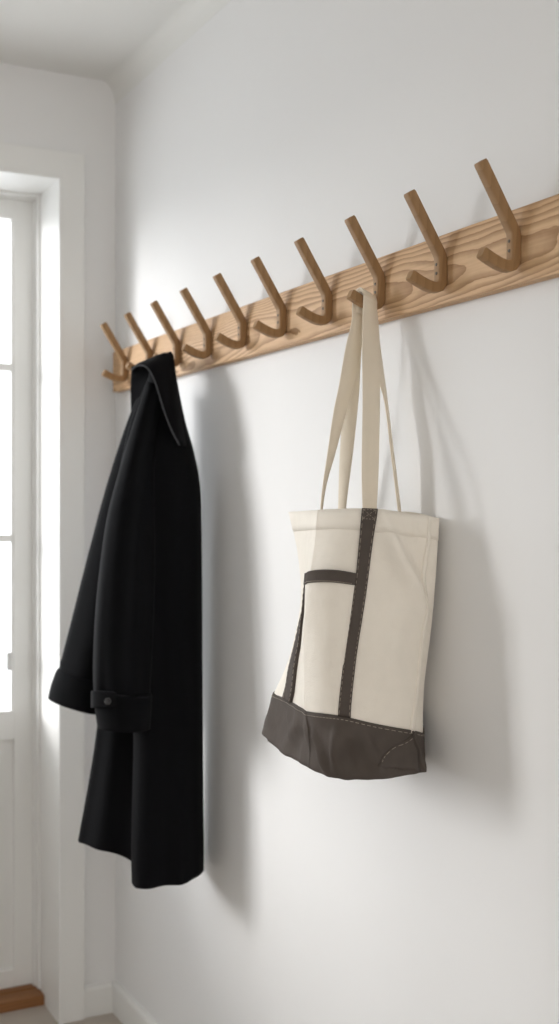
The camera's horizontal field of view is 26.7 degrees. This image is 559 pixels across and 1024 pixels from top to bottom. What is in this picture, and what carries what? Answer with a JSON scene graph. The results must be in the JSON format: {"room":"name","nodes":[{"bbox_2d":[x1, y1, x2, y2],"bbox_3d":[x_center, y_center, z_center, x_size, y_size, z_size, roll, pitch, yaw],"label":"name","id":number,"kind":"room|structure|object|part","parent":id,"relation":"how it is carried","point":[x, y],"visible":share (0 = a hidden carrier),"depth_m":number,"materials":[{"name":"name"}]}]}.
{"room":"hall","nodes":[
{"label":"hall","id":0,"kind":"room"},
{"bbox_2d":[0,63,115,985],"bbox_3d":[-1.700,0.089,2.545,2.735,2.400,0.270,0,0,-28],"label":"wall","id":1,"kind":"structure","parent":0,"point":[39,108],"depth_m":3.02,"materials":[{"name":"white paint"}]},
{"bbox_2d":[0,198,31,988],"bbox_3d":[-0.999,0.214,2.985,0.754,2.086,0.052,0,0,-28],"label":"door","id":2,"kind":"structure","parent":1,"relation":"in","point":[16,721],"depth_m":3.13,"materials":[{"name":"white paint"}]},
{"bbox_2d":[0,172,57,1021],"bbox_3d":[-1.632,0.224,2.573,2.286,2.131,0.282,0,0,-28],"label":"trim","id":3,"kind":"structure","parent":1,"relation":"attached to","point":[42,192],"depth_m":3.08,"materials":[{"name":"white paint"}]},
{"bbox_2d":[0,142,83,1023],"bbox_3d":[-1.567,0.190,2.448,2.408,2.198,0.024,0,0,-28],"label":"trim","id":4,"kind":"structure","parent":1,"relation":"attached to","point":[65,167],"depth_m":2.98,"materials":[{"name":"white paint"}]},
{"bbox_2d":[84,981,111,1017],"bbox_3d":[-0.467,1.250,3.027,0.077,0.078,0.013,0,0,-28],"label":"baseboard","id":5,"kind":"structure","parent":1,"relation":"attached to","point":[97,996],"depth_m":3.02,"materials":[{"name":"white paint"}]},
{"bbox_2d":[0,1005,121,1023],"bbox_3d":[-0.745,1.339,0.711,2.935,0.100,4.550,0,0,-28],"label":"floor","id":6,"kind":"structure","parent":0,"point":[39,1014],"depth_m":3.00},
{"bbox_2d":[0,983,43,1013],"bbox_3d":[-1.661,1.274,2.628,2.278,0.030,0.158,0,0,-28],"label":"threshold","id":7,"kind":"object","parent":6,"relation":"on","point":[15,998],"visible":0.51,"depth_m":3.07,"materials":[{"name":"brown wood"}]},
{"bbox_2d":[0,0,183,80],"bbox_3d":[-0.745,-1.161,0.711,2.935,0.100,4.550,0,0,-28],"label":"ceiling","id":8,"kind":"structure","parent":0,"point":[90,39],"depth_m":2.72,"materials":[{"name":"white paint"}]},
{"bbox_2d":[116,0,558,1023],"bbox_3d":[0.521,0.089,1.371,0.120,2.400,4.550,0,0,-28],"label":"wall","id":9,"kind":"structure","parent":0,"point":[431,896],"depth_m":1.99,"materials":[{"name":"white paint"}]},
{"bbox_2d":[112,980,157,1023],"bbox_3d":[0.541,1.250,1.188,0.013,0.078,4.207,0,0,-28],"label":"baseboard","id":10,"kind":"structure","parent":9,"relation":"attached to","point":[125,1007],"depth_m":2.95,"materials":[{"name":"white paint"}]},
{"bbox_2d":[103,0,230,104],"bbox_3d":[0.531,-1.083,1.182,0.036,0.056,4.207,0,0,-28],"label":"trim","id":11,"kind":"structure","parent":9,"relation":"attached to","point":[189,16],"depth_m":2.74,"materials":[{"name":"white paint"}]},
{"bbox_2d":[100,158,558,392],"bbox_3d":[-0.039,-0.386,2.219,0.089,0.159,1.772,0,0,-28],"label":"coat rack","id":12,"kind":"object","parent":9,"relation":"attached to","point":[519,247],"visible":0.96,"depth_m":1.87,"materials":[{"name":"brown wood"}]},
{"bbox_2d":[48,351,203,888],"bbox_3d":[-0.318,0.211,2.516,0.280,1.100,0.364,0,0,-28],"label":"coat","id":13,"kind":"object","parent":12,"relation":"hanging from","point":[132,658],"visible":1,"depth_m":2.40,"materials":[{"name":"black fabric"}]},
{"bbox_3d":[-0.326,0.225,2.484,0.199,1.026,0.136,0,0,-6],"label":"panel","id":14,"kind":"part","parent":13,"relation":"part of","materials":[{"name":"black fabric"}]},
{"bbox_2d":[262,287,438,779],"bbox_3d":[0.072,0.017,1.869,0.206,0.742,0.421,0,0,-28],"label":"tote bag","id":15,"kind":"object","parent":12,"relation":"hanging from","point":[346,703],"visible":1,"depth_m":1.71,"materials":[{"name":"fabric"}]},
{"bbox_3d":[0.110,-0.163,1.808,0.090,0.381,0.157,0,0,7],"label":"handle","id":16,"kind":"part","parent":15,"relation":"part of","materials":[{"name":"fabric"}]},
{"bbox_3d":[0.136,-0.160,1.871,0.034,0.382,0.173,0,0,-37],"label":"handle","id":17,"kind":"part","parent":15,"relation":"part of","materials":[{"name":"fabric"}]}
]}

